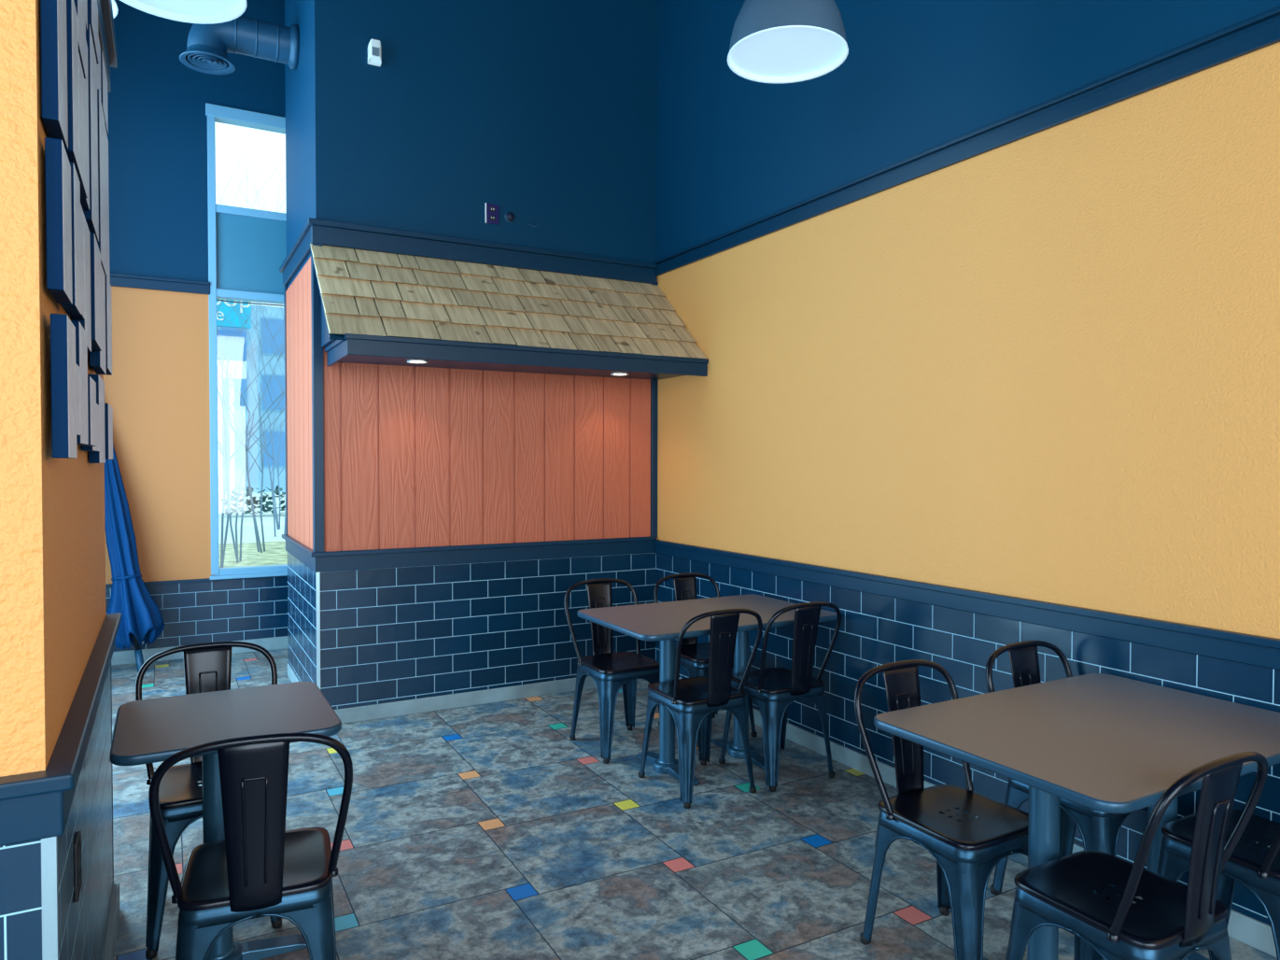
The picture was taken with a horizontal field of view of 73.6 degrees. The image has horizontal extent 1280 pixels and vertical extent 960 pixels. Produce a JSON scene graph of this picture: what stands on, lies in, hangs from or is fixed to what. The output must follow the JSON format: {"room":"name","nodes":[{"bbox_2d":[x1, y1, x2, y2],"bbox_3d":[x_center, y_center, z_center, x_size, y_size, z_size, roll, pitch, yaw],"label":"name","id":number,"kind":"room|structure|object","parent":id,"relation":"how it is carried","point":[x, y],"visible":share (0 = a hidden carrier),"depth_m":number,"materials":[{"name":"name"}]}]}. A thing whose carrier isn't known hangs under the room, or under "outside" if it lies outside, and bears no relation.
{"room":"eatery","nodes":[
{"label":"eatery","id":0,"kind":"room"},
{"bbox_2d":[0,0,112,959],"bbox_3d":[-1.694,-1.163,1.905,0.764,5.360,1.642,-1,1,-29],"label":"wall partition","id":1,"kind":"structure","parent":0,"point":[52,533],"depth_m":1.40,"materials":[{"name":"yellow paint"}]},
{"bbox_2d":[41,836,58,959],"bbox_3d":[-0.975,1.026,1.420,0.021,0.885,0.019,-1,1,-29],"label":"trim","id":2,"kind":"structure","parent":1,"relation":"attached to","point":[49,893],"depth_m":1.41,"materials":[{"name":"blue metal"}]},
{"bbox_2d":[0,640,115,845],"bbox_3d":[-1.622,0.531,1.974,0.628,0.080,1.656,-1,1,-29],"label":"trim","id":3,"kind":"structure","parent":1,"relation":"attached to","point":[30,818],"depth_m":1.39,"materials":[{"name":"blue paint"}]},
{"bbox_2d":[0,612,121,800],"bbox_3d":[-1.618,0.479,1.983,0.644,0.027,1.702,-1,1,-29],"label":"trim","id":4,"kind":"structure","parent":1,"relation":"attached to","point":[60,774],"depth_m":1.59,"materials":[{"name":"blue paint"}]},
{"bbox_2d":[40,0,112,463],"bbox_3d":[-1.306,-0.622,2.019,0.032,1.165,1.380,-1,1,-29],"label":"wall art","id":5,"kind":"object","parent":1,"relation":"attached to","point":[74,80],"visible":1,"depth_m":1.63,"materials":[{"name":"blue"}]},
{"bbox_2d":[73,830,82,901],"bbox_3d":[-1.132,0.777,1.723,0.009,0.116,0.074,-1,1,-29],"label":"wall outlet","id":6,"kind":"object","parent":1,"relation":"attached to","point":[77,878],"visible":1,"depth_m":1.69,"materials":[{"name":"black plastic"}]},
{"bbox_2d":[78,840,82,890],"bbox_3d":[-1.129,0.777,1.724,0.003,0.090,0.032,-1,1,-29],"label":"socket","id":7,"kind":"object","parent":6,"relation":"attached to","point":[79,841],"depth_m":1.71,"materials":[{"name":"black plastic"}]},
{"bbox_2d":[97,0,117,92],"bbox_3d":[-1.606,-1.329,1.937,0.652,0.150,1.695,-1,1,-29],"label":"trim","id":8,"kind":"structure","parent":1,"relation":"attached to","point":[106,33],"depth_m":2.56,"materials":[{"name":"blue paint"}]},
{"bbox_2d":[103,882,119,959],"bbox_3d":[-1.623,1.411,1.996,0.632,0.090,1.650,-1,1,-29],"label":"baseboard","id":9,"kind":"structure","parent":1,"relation":"attached to","point":[113,921],"depth_m":2.62,"materials":[{"name":"grey tile"}]},
{"bbox_2d":[111,678,113,883],"bbox_3d":[-1.762,0.950,2.850,0.008,0.795,0.012,-1,1,-29],"label":"trim","id":10,"kind":"structure","parent":1,"relation":"attached to","point":[111,679],"depth_m":2.85,"materials":[{"name":"blue paint"}]},
{"bbox_2d":[103,0,287,651],"bbox_3d":[-2.714,-1.271,6.954,3.877,5.360,0.158,-1,1,-29],"label":"wall","id":11,"kind":"structure","parent":0,"point":[157,390],"depth_m":6.42,"materials":[{"name":"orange paint"}]},
{"bbox_2d":[109,272,210,294],"bbox_3d":[-3.759,-1.459,6.269,1.087,0.091,0.036,-1,1,-29],"label":"trim","id":12,"kind":"structure","parent":11,"relation":"attached to","point":[123,280],"depth_m":6.36,"materials":[{"name":"blue paint"}]},
{"bbox_2d":[105,577,215,587],"bbox_3d":[-3.759,0.773,6.328,1.107,0.024,0.018,-1,1,-29],"label":"trim","id":13,"kind":"structure","parent":11,"relation":"attached to","point":[205,579],"depth_m":6.46,"materials":[{"name":"blue paint"}]},
{"bbox_2d":[111,635,287,665],"bbox_3d":[-2.614,1.299,6.976,3.727,0.100,0.016,-1,1,-29],"label":"baseboard","id":14,"kind":"structure","parent":11,"relation":"attached to","point":[120,657],"depth_m":6.47,"materials":[{"name":"grey tile"}]},
{"bbox_2d":[205,102,287,579],"bbox_3d":[-2.843,-1.054,6.840,1.103,3.630,0.140,-1,1,-29],"label":"window","id":15,"kind":"structure","parent":11,"relation":"in","point":[247,246],"depth_m":6.64,"materials":[{"name":"blue paint"}]},
{"bbox_2d":[284,0,657,709],"bbox_3d":[-1.175,-1.246,5.894,2.213,5.360,1.346,-1,1,-29],"label":"wall","id":16,"kind":"structure","parent":0,"point":[545,111],"depth_m":5.26,"materials":[{"name":"blue paint"}]},
{"bbox_2d":[179,15,299,74],"bbox_3d":[-2.452,-2.682,5.237,0.657,0.346,0.304,-1,1,-29],"label":"air duct","id":17,"kind":"object","parent":16,"relation":"attached to","point":[208,45],"visible":0.94,"depth_m":5.19,"materials":[{"name":"blue metal"}]},
{"bbox_2d":[179,43,235,74],"bbox_3d":[-2.607,-2.540,5.155,0.304,0.066,0.304,-1,1,-29],"label":"diffuser","id":18,"kind":"object","parent":17,"relation":"attached to","point":[212,59],"depth_m":5.14,"materials":[{"name":"blue metal"}]},
{"bbox_2d":[315,572,320,689],"bbox_3d":[-1.816,0.914,4.825,0.018,0.792,0.016,-1,1,-29],"label":"trim","id":19,"kind":"structure","parent":16,"relation":"attached to","point":[317,590],"depth_m":4.82,"materials":[{"name":"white metal"}]},
{"bbox_2d":[367,39,381,66],"bbox_3d":[-1.517,-2.446,4.894,0.072,0.128,0.048,-1,1,-29],"label":"detector","id":20,"kind":"object","parent":16,"relation":"attached to","point":[374,49],"visible":1,"depth_m":4.88,"materials":[{"name":"white plastic"}]},
{"bbox_2d":[287,662,645,723],"bbox_3d":[-1.188,1.331,5.942,2.195,0.086,1.348,-1,1,-29],"label":"baseboard","id":21,"kind":"structure","parent":16,"relation":"attached to","point":[372,711],"depth_m":5.23,"materials":[{"name":"grey tile"}]},
{"bbox_2d":[279,217,657,286],"bbox_3d":[-1.197,-1.405,5.876,2.226,0.134,1.409,-1,1,-29],"label":"trim","id":22,"kind":"structure","parent":16,"relation":"attached to","point":[316,231],"depth_m":5.20,"materials":[{"name":"blue paint"}]},
{"bbox_2d":[281,534,655,572],"bbox_3d":[-1.197,0.439,5.913,2.223,0.114,1.396,-1,1,-29],"label":"trim","id":23,"kind":"structure","parent":16,"relation":"attached to","point":[449,555],"depth_m":5.24,"materials":[{"name":"blue paint"}]},
{"bbox_2d":[283,243,658,551],"bbox_3d":[-1.178,-0.481,5.903,2.223,1.750,1.356,-1,1,-29],"label":"trim","id":24,"kind":"structure","parent":16,"relation":"attached to","point":[317,402],"depth_m":4.80,"materials":[{"name":"blue paint"}]},
{"bbox_2d":[484,202,498,225],"bbox_3d":[-0.911,-1.640,5.269,0.088,0.120,0.012,-1,1,-29],"label":"wall outlet","id":25,"kind":"object","parent":16,"relation":"attached to","point":[491,210],"visible":1,"depth_m":5.26,"materials":[{"name":"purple plastic"}]},
{"bbox_2d":[490,214,495,221],"bbox_3d":[-0.908,-1.613,5.268,0.034,0.032,0.004,-1,1,-29],"label":"socket","id":26,"kind":"object","parent":25,"relation":"attached to","point":[492,217],"depth_m":5.27,"materials":[{"name":"purple plastic"}]},
{"bbox_2d":[504,210,515,222],"bbox_3d":[-0.807,-1.639,5.321,0.068,0.068,0.021,-1,1,-29],"label":"cable gland","id":27,"kind":"object","parent":16,"relation":"attached to","point":[510,217],"visible":1,"depth_m":5.32,"materials":[{"name":"blue plastic"}]},
{"bbox_2d":[309,243,708,379],"bbox_3d":[-0.710,-0.982,5.040,2.232,0.681,0.664,-1,1,-29],"label":"awning","id":28,"kind":"object","parent":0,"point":[409,361],"depth_m":4.89,"materials":[{"name":"brown wood"}]},
{"bbox_2d":[111,648,1277,959],"bbox_3d":[-1.178,1.495,1.581,6.647,0.060,11.050,-1,1,-29],"label":"floor","id":29,"kind":"structure","parent":0,"point":[486,831],"depth_m":3.29,"materials":[{"name":"tile"}]},
{"bbox_2d":[104,443,164,672],"bbox_3d":[-3.651,0.339,6.137,0.349,2.060,0.495,-1,2,-45],"label":"patio umbrella","id":30,"kind":"object","parent":29,"relation":"on","point":[142,622],"visible":0.7,"depth_m":6.07,"materials":[{"name":"blue fabric"}]},
{"bbox_2d":[135,641,281,959],"bbox_3d":[-1.430,1.010,2.856,0.446,0.856,0.470,-1,1,-29],"label":"cafe chair","id":31,"kind":"object","parent":29,"relation":"on","point":[207,666],"visible":0.41,"depth_m":2.81,"materials":[{"name":"grey paint"}]},
{"bbox_2d":[109,681,341,959],"bbox_3d":[-1.229,1.069,2.553,0.572,0.750,0.587,-1,1,-29],"label":"cafe table","id":32,"kind":"object","parent":29,"relation":"on","point":[150,730],"visible":0.73,"depth_m":2.50,"materials":[{"name":"brown laminate"}]},
{"bbox_2d":[148,732,352,959],"bbox_3d":[-0.992,1.024,2.227,0.446,0.856,0.470,0,1,-22],"label":"cafe chair","id":33,"kind":"object","parent":29,"relation":"on","point":[260,867],"visible":1,"depth_m":2.05,"materials":[{"name":"grey paint"}]},
{"bbox_2d":[563,577,659,763],"bbox_3d":[-0.120,0.977,4.531,0.446,0.856,0.470,-1,1,-29],"label":"cafe chair","id":34,"kind":"object","parent":29,"relation":"on","point":[610,670],"visible":0.88,"depth_m":4.55,"materials":[{"name":"grey paint"}]},
{"bbox_2d":[638,608,762,808],"bbox_3d":[0.268,0.990,3.954,0.446,0.856,0.470,-1,1,-29],"label":"cafe chair","id":35,"kind":"object","parent":29,"relation":"on","point":[692,702],"visible":1,"depth_m":3.79,"materials":[{"name":"black paint"}]},
{"bbox_2d":[653,572,757,746],"bbox_3d":[0.364,0.973,4.776,0.446,0.856,0.470,-1,1,-29],"label":"cafe chair","id":36,"kind":"object","parent":29,"relation":"on","point":[694,655],"visible":0.4,"depth_m":4.87,"materials":[{"name":"grey paint"}]},
{"bbox_2d":[577,594,836,785],"bbox_3d":[0.337,1.036,4.284,1.127,0.750,0.747,-1,1,-29],"label":"cafe table","id":37,"kind":"object","parent":29,"relation":"on","point":[663,622],"visible":0.77,"depth_m":4.17,"materials":[{"name":"brown laminate"}]},
{"bbox_2d":[718,601,841,791],"bbox_3d":[0.669,0.987,4.143,0.446,0.856,0.470,-1,1,-29],"label":"cafe chair","id":38,"kind":"object","parent":29,"relation":"on","point":[772,689],"visible":0.94,"depth_m":3.97,"materials":[{"name":"grey paint"}]},
{"bbox_2d":[854,659,1028,959],"bbox_3d":[0.949,1.020,2.586,0.446,0.856,0.470,-1,1,-29],"label":"cafe chair","id":39,"kind":"object","parent":29,"relation":"on","point":[941,819],"visible":0.84,"depth_m":2.58,"materials":[{"name":"grey paint"}]},
{"bbox_2d":[985,640,1147,895],"bbox_3d":[1.482,1.014,2.893,0.446,0.856,0.470,-1,1,-29],"label":"cafe chair","id":40,"kind":"object","parent":29,"relation":"on","point":[1099,831],"visible":0.35,"depth_m":2.95,"materials":[{"name":"grey paint"}]},
{"bbox_2d":[873,673,1279,959],"bbox_3d":[1.342,1.075,2.477,1.122,0.750,0.762,-1,1,-29],"label":"cafe table","id":41,"kind":"object","parent":29,"relation":"on","point":[1109,743],"visible":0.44,"depth_m":2.34,"materials":[{"name":"brown laminate"}]},
{"bbox_2d":[1005,751,1268,959],"bbox_3d":[1.178,1.031,2.081,0.446,0.856,0.470,-1,1,-29],"label":"cafe chair","id":42,"kind":"object","parent":29,"relation":"on","point":[1089,894],"visible":1,"depth_m":1.98,"materials":[{"name":"grey paint"}]},
{"bbox_2d":[1156,808,1279,959],"bbox_3d":[1.729,1.026,2.375,0.446,0.856,0.470,-1,1,-29],"label":"cafe chair","id":43,"kind":"object","parent":29,"relation":"on","point":[1257,869],"visible":0.64,"depth_m":2.38,"materials":[{"name":"grey paint"}]},
{"bbox_2d":[655,0,1279,925],"bbox_3d":[1.672,-1.184,3.188,0.158,5.360,11.000,-1,1,-29],"label":"wall","id":44,"kind":"structure","parent":0,"point":[1044,365],"depth_m":3.52,"materials":[{"name":"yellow paint"}]},
{"bbox_2d":[652,5,1279,276],"bbox_3d":[2.180,-1.355,2.086,0.034,0.094,8.586,-1,1,-29],"label":"trim","id":45,"kind":"structure","parent":44,"relation":"attached to","point":[1260,31],"depth_m":3.31,"materials":[{"name":"blue paint"}]},
{"bbox_2d":[653,539,1279,670],"bbox_3d":[2.177,0.537,2.126,0.034,0.092,8.586,-1,1,-29],"label":"trim","id":46,"kind":"structure","parent":44,"relation":"attached to","point":[1260,651],"depth_m":3.33,"materials":[{"name":"blue paint"}]},
{"bbox_2d":[679,676,1276,956],"bbox_3d":[2.187,1.416,2.142,0.016,0.086,8.570,-1,1,-29],"label":"baseboard","id":47,"kind":"structure","parent":44,"relation":"attached to","point":[1252,932],"depth_m":4.00,"materials":[{"name":"grey tile"}]},
{"bbox_3d":[-1.149,-3.885,1.536,6.747,0.100,11.150,-1,1,-29],"label":"ceiling","id":48,"kind":"structure","parent":0,"visible":0},
{"bbox_2d":[111,0,118,18],"bbox_3d":[-2.161,-2.819,3.086,0.456,2.101,0.456,-1,1,-29],"label":"pendant lamp","id":49,"kind":"object","parent":48,"relation":"hanging from","point":[114,4],"visible":0.18,"depth_m":3.24,"materials":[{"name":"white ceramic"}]},
{"bbox_2d":[120,0,246,24],"bbox_3d":[-1.555,-2.747,2.817,0.456,2.231,0.456,-1,1,-29],"label":"pendant lamp","id":50,"kind":"object","parent":48,"relation":"hanging from","point":[192,11],"visible":1,"depth_m":3.00,"materials":[{"name":"white glass"}]},
{"bbox_2d":[136,0,242,15],"bbox_3d":[-1.556,-1.655,2.840,0.442,0.001,0.442,-1,1,-29],"label":"diffuser","id":51,"kind":"object","parent":50,"relation":"attached to","point":[195,7],"depth_m":2.99,"materials":[{"name":"white plastic"}]},
{"bbox_2d":[727,0,848,83],"bbox_3d":[0.563,-2.740,3.237,0.456,2.256,0.456,-1,1,-29],"label":"pendant lamp","id":52,"kind":"object","parent":48,"relation":"hanging from","point":[772,41],"visible":1,"depth_m":3.19,"materials":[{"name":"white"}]},
{"bbox_2d":[730,27,845,76],"bbox_3d":[0.561,-1.635,3.260,0.442,0.001,0.442,-1,1,-29],"label":"diffuser","id":53,"kind":"object","parent":52,"relation":"attached to","point":[809,49],"depth_m":3.27,"materials":[{"name":"white plastic"}]},
{"label":"outside","id":54,"kind":"structure","parent":0,"visible":0},
{"bbox_2d":[217,304,285,492],"bbox_3d":[-19.938,-4.248,48.275,16.000,9.600,8.080,-1,1,-29],"label":"office building","id":55,"kind":"structure","parent":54,"point":[255,473],"depth_m":43.96,"materials":[{"name":"blue glass"}]},
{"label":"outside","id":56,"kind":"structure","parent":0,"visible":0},
{"bbox_2d":[216,298,283,306],"bbox_3d":[-10.363,-4.896,22.735,20.001,0.438,0.036,-1,1,-29],"label":"power line","id":57,"kind":"object","parent":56,"point":[217,299],"visible":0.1,"depth_m":22.71,"materials":[{"name":"black plastic"}]},
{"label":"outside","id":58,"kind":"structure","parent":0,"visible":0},
{"bbox_2d":[218,541,287,567],"bbox_3d":[0.897,1.279,14.907,44.000,0.140,9.850,-1,1,-29],"label":"lawn","id":59,"kind":"structure","parent":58,"point":[274,553],"depth_m":13.87,"materials":[{"name":"green plant"}]},
{"bbox_2d":[215,188,284,552],"bbox_3d":[-6.670,-2.049,14.530,3.848,6.572,4.602,1,1,20],"label":"bare tree","id":60,"kind":"object","parent":59,"relation":"on","point":[258,540],"visible":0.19,"depth_m":14.39,"materials":[{"name":"blue plant"}]},
{"bbox_2d":[216,298,284,562],"bbox_3d":[-6.199,-1.585,12.972,3.014,5.709,3.590,1,1,24],"label":"bare tree","id":61,"kind":"object","parent":59,"relation":"on","point":[235,542],"visible":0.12,"depth_m":12.87,"materials":[{"name":"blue plant"}]},
{"bbox_2d":[215,137,286,567],"bbox_3d":[-5.919,-2.650,11.744,4.801,7.889,5.736,1,1,23],"label":"bare tree","id":62,"kind":"object","parent":59,"relation":"on","point":[222,547],"visible":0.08,"depth_m":11.70,"materials":[{"name":"blue plant"}]},
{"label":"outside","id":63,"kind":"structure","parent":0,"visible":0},
{"bbox_2d":[218,492,285,543],"bbox_3d":[-2.277,0.885,35.068,90.000,0.150,28.500,-1,1,-29],"label":"road","id":64,"kind":"structure","parent":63,"point":[248,530],"depth_m":21.06,"materials":[{"name":"grey asphalt"}]},
{"bbox_2d":[216,298,251,512],"bbox_3d":[-12.164,-2.361,25.211,1.306,6.620,0.265,-1,1,-29],"label":"pylon sign","id":65,"kind":"object","parent":64,"relation":"on","point":[241,371],"visible":0.37,"depth_m":25.16,"materials":[{"name":"teal"}]},
{"bbox_2d":[216,303,284,529],"bbox_3d":[-8.307,-2.071,20.139,3.944,6.374,4.197,-1,1,-34],"label":"bare tree","id":66,"kind":"object","parent":64,"relation":"on","point":[265,445],"visible":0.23,"depth_m":19.55,"materials":[{"name":"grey plant"}]},
{"bbox_2d":[217,156,285,536],"bbox_3d":[-7.943,-2.386,18.171,5.210,7.089,5.802,1,1,23],"label":"bare tree","id":67,"kind":"object","parent":64,"relation":"on","point":[268,454],"visible":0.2,"depth_m":17.82,"materials":[{"name":"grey plant"}]},
{"bbox_2d":[221,485,285,516],"bbox_3d":[-10.219,0.580,24.643,3.378,0.894,0.926,-1,1,-29],"label":"clipped hedge","id":68,"kind":"object","parent":64,"relation":"on","point":[233,498],"visible":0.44,"depth_m":24.16,"materials":[{"name":"teal plant"}]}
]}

